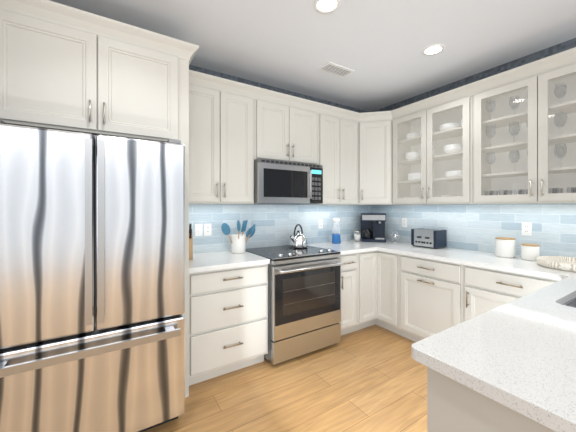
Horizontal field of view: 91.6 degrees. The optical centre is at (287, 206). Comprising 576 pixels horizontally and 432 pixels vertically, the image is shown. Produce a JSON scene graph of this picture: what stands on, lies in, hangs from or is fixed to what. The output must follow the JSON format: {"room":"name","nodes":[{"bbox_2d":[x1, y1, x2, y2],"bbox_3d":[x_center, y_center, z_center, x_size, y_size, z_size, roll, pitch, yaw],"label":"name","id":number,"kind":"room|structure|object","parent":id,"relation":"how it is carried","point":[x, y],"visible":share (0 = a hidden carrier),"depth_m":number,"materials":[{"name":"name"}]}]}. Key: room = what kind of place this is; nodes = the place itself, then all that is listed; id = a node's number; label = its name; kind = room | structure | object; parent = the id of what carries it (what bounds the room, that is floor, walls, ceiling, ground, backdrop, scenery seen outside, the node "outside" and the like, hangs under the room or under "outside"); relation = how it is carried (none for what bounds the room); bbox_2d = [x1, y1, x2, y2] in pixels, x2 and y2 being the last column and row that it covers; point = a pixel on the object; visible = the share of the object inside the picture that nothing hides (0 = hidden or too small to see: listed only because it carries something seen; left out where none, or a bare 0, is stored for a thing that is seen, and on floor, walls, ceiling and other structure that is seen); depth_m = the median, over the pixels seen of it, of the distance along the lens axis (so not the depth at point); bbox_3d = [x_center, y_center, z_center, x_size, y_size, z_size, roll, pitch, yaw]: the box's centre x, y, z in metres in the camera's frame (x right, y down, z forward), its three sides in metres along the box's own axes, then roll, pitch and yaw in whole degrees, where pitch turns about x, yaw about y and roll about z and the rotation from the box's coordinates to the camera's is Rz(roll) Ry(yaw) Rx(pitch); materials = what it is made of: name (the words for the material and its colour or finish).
{"room":"kitchen","nodes":[
{"label":"kitchen","id":0,"kind":"room"},
{"bbox_2d":[189,65,367,204],"bbox_3d":[-1.426,0.005,2.387,6.300,2.700,0.100,0,0,-32],"label":"wall","id":1,"kind":"structure","parent":0,"point":[232,78],"depth_m":3.11,"materials":[{"name":"paint"}]},
{"bbox_2d":[189,84,253,203],"bbox_3d":[-0.674,-0.547,2.573,0.668,1.035,0.386,0,0,-32],"label":"upper cabinet","id":2,"kind":"object","parent":1,"relation":"attached to","point":[221,147],"visible":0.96,"depth_m":2.44,"materials":[{"name":"grey paint"}]},
{"bbox_2d":[189,204,370,252],"bbox_3d":[0.057,0.205,3.259,2.638,0.469,0.008,0,0,-32],"label":"tile backsplash","id":3,"kind":"structure","parent":1,"relation":"attached to","point":[275,224],"depth_m":3.10,"materials":[{"name":"blue tile"}]},
{"bbox_2d":[195,224,202,235],"bbox_3d":[-0.851,0.220,2.674,0.070,0.116,0.010,0,0,-32],"label":"switch plate","id":4,"kind":"object","parent":3,"relation":"attached to","point":[198,229],"visible":1,"depth_m":2.67,"materials":[{"name":"white plastic"}]},
{"bbox_2d":[204,224,210,235],"bbox_3d":[-0.786,0.220,2.731,0.070,0.116,0.035,0,0,-32],"label":"electrical outlet","id":5,"kind":"object","parent":3,"relation":"attached to","point":[207,229],"visible":1,"depth_m":2.72,"materials":[{"name":"white plastic"}]},
{"bbox_2d":[318,219,322,228],"bbox_3d":[0.397,0.210,3.479,0.070,0.116,0.035,0,0,-32],"label":"electrical outlet","id":6,"kind":"object","parent":3,"relation":"attached to","point":[320,223],"visible":1,"depth_m":3.47,"materials":[{"name":"white plastic"}]},
{"bbox_2d":[254,99,317,164],"bbox_3d":[-0.070,-0.757,2.955,0.758,0.616,0.386,0,0,-32],"label":"upper cabinet","id":7,"kind":"object","parent":1,"relation":"attached to","point":[285,133],"visible":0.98,"depth_m":2.79,"materials":[{"name":"grey paint"}]},
{"bbox_2d":[254,158,322,203],"bbox_3d":[-0.050,-0.239,2.923,0.754,0.411,0.462,0,0,-32],"label":"microwave","id":8,"kind":"object","parent":7,"relation":"attached to","point":[280,182],"visible":0.98,"depth_m":2.73,"materials":[{"name":"silver metal"}]},
{"bbox_2d":[303,114,357,204],"bbox_3d":[0.509,-0.547,3.321,0.608,1.035,0.386,0,0,-32],"label":"upper cabinet","id":9,"kind":"object","parent":1,"relation":"attached to","point":[338,149],"visible":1,"depth_m":3.18,"materials":[{"name":"grey paint"}]},
{"bbox_2d":[358,120,397,204],"bbox_3d":[1.080,-0.547,3.551,0.616,1.035,0.607,0,0,-32],"label":"upper cabinet","id":10,"kind":"object","parent":1,"relation":"attached to","point":[375,163],"visible":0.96,"depth_m":3.31,"materials":[{"name":"grey paint"}]},
{"bbox_2d":[143,324,426,431],"bbox_3d":[0.337,1.405,-0.402,6.300,0.100,6.700,0,0,-32],"label":"floor","id":11,"kind":"structure","parent":0,"point":[372,378],"depth_m":2.02,"materials":[{"name":"brown wood"}]},
{"bbox_2d":[0,119,184,431],"bbox_3d":[-1.242,0.470,1.833,0.910,1.770,0.974,0,0,-32],"label":"fridge","id":12,"kind":"object","parent":11,"relation":"on","point":[92,281],"visible":1,"depth_m":1.44,"materials":[{"name":"silver metal"}]},
{"bbox_2d":[0,9,188,397],"bbox_3d":[-1.325,0.130,1.966,1.080,2.450,0.716,0,0,-32],"label":"tall cabinet","id":13,"kind":"object","parent":11,"relation":"on","point":[56,77],"visible":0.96,"depth_m":1.68,"materials":[{"name":"grey paint"}]},
{"bbox_2d":[0,0,575,122],"bbox_3d":[0.193,-1.079,1.739,3.404,0.127,2.074,0,0,-32],"label":"crown molding","id":14,"kind":"structure","parent":13,"relation":"attached to","point":[68,16],"depth_m":2.14,"materials":[{"name":"grey paint"}]},
{"bbox_2d":[189,264,267,385],"bbox_3d":[-0.599,0.917,2.454,0.668,0.875,0.666,0,0,-32],"label":"drawers","id":15,"kind":"object","parent":11,"relation":"on","point":[228,320],"visible":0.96,"depth_m":2.19,"materials":[{"name":"grey paint"}]},
{"bbox_2d":[189,250,269,272],"bbox_3d":[-0.605,0.460,2.463,0.667,0.038,0.646,0,0,-32],"label":"countertop","id":16,"kind":"structure","parent":15,"relation":"on","point":[211,261],"depth_m":2.31,"materials":[{"name":"stone"}]},
{"bbox_2d":[189,224,192,259],"bbox_3d":[-0.857,0.290,2.367,0.090,0.300,0.182,0,0,-24],"label":"knife block","id":17,"kind":"object","parent":16,"relation":"on","point":[190,244],"visible":0.44,"depth_m":2.34,"materials":[{"name":"brown wood"}]},
{"bbox_2d":[221,220,254,253],"bbox_3d":[-0.458,0.280,2.673,0.361,0.320,0.213,0,0,-32],"label":"utensil crock","id":18,"kind":"object","parent":16,"relation":"on","point":[238,243],"visible":1,"depth_m":2.65,"materials":[{"name":"white ceramic"}]},
{"bbox_2d":[246,245,343,364],"bbox_3d":[0.034,0.880,2.790,0.752,0.951,0.756,0,0,-32],"label":"range","id":19,"kind":"object","parent":11,"relation":"on","point":[304,300],"visible":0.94,"depth_m":2.50,"materials":[{"name":"silver metal"}]},
{"bbox_2d":[289,224,307,247],"bbox_3d":[0.099,0.309,3.032,0.238,0.254,0.205,0,0,-32],"label":"kettle","id":20,"kind":"object","parent":19,"relation":"on","point":[298,239],"visible":1,"depth_m":2.97,"materials":[{"name":"silver metal"}]},
{"bbox_2d":[338,253,356,334],"bbox_3d":[0.455,0.917,3.121,0.303,0.875,0.666,0,0,-32],"label":"base cabinet","id":21,"kind":"object","parent":11,"relation":"on","point":[348,322],"visible":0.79,"depth_m":2.89,"materials":[{"name":"white paint"}]},
{"bbox_2d":[308,240,375,254],"bbox_3d":[0.555,0.460,3.195,0.548,0.038,0.648,0,0,-32],"label":"countertop","id":22,"kind":"structure","parent":21,"relation":"on","point":[345,247],"depth_m":3.13,"materials":[{"name":"stone"}]},
{"bbox_2d":[332,218,340,243],"bbox_3d":[0.588,0.290,3.412,0.110,0.300,0.110,0,0,-32],"label":"bottle","id":23,"kind":"object","parent":22,"relation":"on","point":[336,238],"visible":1,"depth_m":3.38,"materials":[{"name":"blue"}]},
{"bbox_2d":[352,251,404,336],"bbox_3d":[1.036,0.917,3.342,0.913,0.875,0.913,0,0,-32],"label":"base cabinet","id":24,"kind":"object","parent":11,"relation":"on","point":[378,288],"visible":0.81,"depth_m":3.02,"materials":[{"name":"white paint"}]},
{"bbox_2d":[348,239,575,278],"bbox_3d":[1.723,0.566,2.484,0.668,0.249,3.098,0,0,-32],"label":"countertop","id":25,"kind":"structure","parent":24,"relation":"on","point":[488,260],"depth_m":2.45,"materials":[{"name":"stone"}]},
{"bbox_2d":[354,231,360,240],"bbox_3d":[0.895,0.375,3.618,0.088,0.130,0.088,0,0,-32],"label":"glass jar","id":26,"kind":"object","parent":25,"relation":"on","point":[357,237],"visible":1,"depth_m":3.58,"materials":[{"name":"white"}]},
{"bbox_2d":[361,213,385,241],"bbox_3d":[1.099,0.260,3.620,0.300,0.360,0.245,0,0,13],"label":"coffee maker","id":27,"kind":"object","parent":25,"relation":"on","point":[372,227],"visible":1,"depth_m":3.55,"materials":[{"name":"black plastic"}]},
{"bbox_2d":[390,232,400,242],"bbox_3d":[1.336,0.374,3.483,0.120,0.132,0.120,0,0,-32],"label":"glass orb","id":28,"kind":"object","parent":25,"relation":"on","point":[394,236],"visible":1,"depth_m":3.46,"materials":[{"name":"clear glass"}]},
{"bbox_2d":[411,228,446,248],"bbox_3d":[1.546,0.343,3.089,0.212,0.193,0.290,0,0,-32],"label":"toaster","id":29,"kind":"object","parent":25,"relation":"on","point":[430,238],"visible":1,"depth_m":3.00,"materials":[{"name":"silver metal"}]},
{"bbox_2d":[495,237,515,257],"bbox_3d":[1.926,0.355,2.483,0.144,0.169,0.144,0,0,-32],"label":"canister","id":30,"kind":"object","parent":25,"relation":"on","point":[505,247],"visible":1,"depth_m":2.43,"materials":[{"name":"white ceramic"}]},
{"bbox_2d":[521,243,539,260],"bbox_3d":[2.019,0.374,2.336,0.120,0.132,0.120,0,0,-32],"label":"canister","id":31,"kind":"object","parent":25,"relation":"on","point":[530,252],"visible":0.92,"depth_m":2.29,"materials":[{"name":"white ceramic"}]},
{"bbox_2d":[537,256,575,271],"bbox_3d":[2.075,0.415,2.033,0.400,0.050,0.400,0,0,-32],"label":"round tray","id":32,"kind":"object","parent":25,"relation":"on","point":[562,263],"visible":1,"depth_m":2.08,"materials":[{"name":"beige wicker"}]},
{"bbox_2d":[400,254,462,341],"bbox_3d":[1.547,0.917,2.764,0.666,0.875,0.609,0,0,-32],"label":"base cabinet","id":33,"kind":"object","parent":11,"relation":"on","point":[431,297],"visible":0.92,"depth_m":2.60,"materials":[{"name":"white paint"}]},
{"bbox_2d":[427,367,554,431],"bbox_3d":[0.840,0.917,0.774,0.567,0.876,0.651,0,0,-32],"label":"base cabinet","id":34,"kind":"object","parent":11,"relation":"on","point":[453,406],"visible":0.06,"depth_m":0.76,"materials":[{"name":"grey paint"}]},
{"bbox_2d":[411,271,575,431],"bbox_3d":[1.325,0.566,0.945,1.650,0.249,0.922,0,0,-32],"label":"countertop","id":35,"kind":"structure","parent":34,"relation":"on","point":[518,355],"depth_m":0.84,"materials":[{"name":"stone"}]},
{"bbox_2d":[463,265,559,321],"bbox_3d":[1.892,0.917,2.219,0.666,0.875,0.679,0,0,-32],"label":"base cabinet","id":36,"kind":"object","parent":11,"relation":"on","point":[485,290],"visible":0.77,"depth_m":2.17,"materials":[{"name":"white paint"}]},
{"bbox_2d":[50,0,575,111],"bbox_3d":[0.337,-1.395,-0.402,6.300,0.100,6.700,0,0,-32],"label":"ceiling","id":37,"kind":"structure","parent":0,"point":[377,46],"depth_m":2.21,"materials":[{"name":"white paint"}]},
{"bbox_2d":[314,0,339,13],"bbox_3d":[0.259,-1.342,1.855,0.176,0.006,0.176,0,0,-32],"label":"recessed light","id":38,"kind":"object","parent":37,"relation":"in","point":[325,6],"visible":1,"depth_m":1.87,"materials":[{"name":"white plastic"}]},
{"bbox_2d":[318,62,354,77],"bbox_3d":[0.474,-1.341,2.749,0.330,0.008,0.170,0,0,-32],"label":"ceiling vent","id":39,"kind":"object","parent":37,"relation":"in","point":[331,68],"visible":1,"depth_m":2.74,"materials":[{"name":"white plastic"}]},
{"bbox_2d":[422,44,444,55],"bbox_3d":[1.243,-1.342,2.395,0.176,0.006,0.176,0,0,-32],"label":"recessed light","id":40,"kind":"object","parent":37,"relation":"in","point":[433,49],"visible":1,"depth_m":2.39,"materials":[{"name":"white plastic"}]},
{"bbox_2d":[373,38,575,247],"bbox_3d":[2.984,0.005,1.212,0.100,2.700,6.600,0,0,-32],"label":"wall","id":41,"kind":"structure","parent":0,"point":[549,51],"depth_m":2.72,"materials":[{"name":"paint"}]},
{"bbox_2d":[393,96,472,204],"bbox_3d":[1.569,-0.547,2.991,0.386,1.035,0.859,0,0,-32],"label":"upper cabinet","id":42,"kind":"object","parent":41,"relation":"attached to","point":[432,155],"visible":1,"depth_m":2.97,"materials":[{"name":"glass"},{"name":"paint"}]},
{"bbox_2d":[371,203,575,256],"bbox_3d":[2.029,0.205,2.618,0.008,0.469,3.198,0,0,-32],"label":"tile backsplash","id":43,"kind":"structure","parent":41,"relation":"attached to","point":[478,227],"depth_m":2.72,"materials":[{"name":"blue tile"}]},
{"bbox_2d":[402,218,406,226],"bbox_3d":[1.468,0.195,3.513,0.035,0.116,0.070,0,0,-32],"label":"electrical outlet","id":44,"kind":"object","parent":43,"relation":"attached to","point":[404,222],"visible":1,"depth_m":3.50,"materials":[{"name":"white plastic"}]},
{"bbox_2d":[522,222,531,235],"bbox_3d":[2.120,0.195,2.482,0.035,0.116,0.070,0,0,-32],"label":"electrical outlet","id":45,"kind":"object","parent":43,"relation":"attached to","point":[526,229],"visible":1,"depth_m":2.47,"materials":[{"name":"white plastic"}]},
{"bbox_2d":[473,64,575,203],"bbox_3d":[2.048,-0.547,2.234,0.386,1.035,0.928,0,0,-32],"label":"upper cabinet","id":46,"kind":"object","parent":41,"relation":"attached to","point":[524,141],"visible":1,"depth_m":2.32,"materials":[{"name":"white wood"}]}
]}

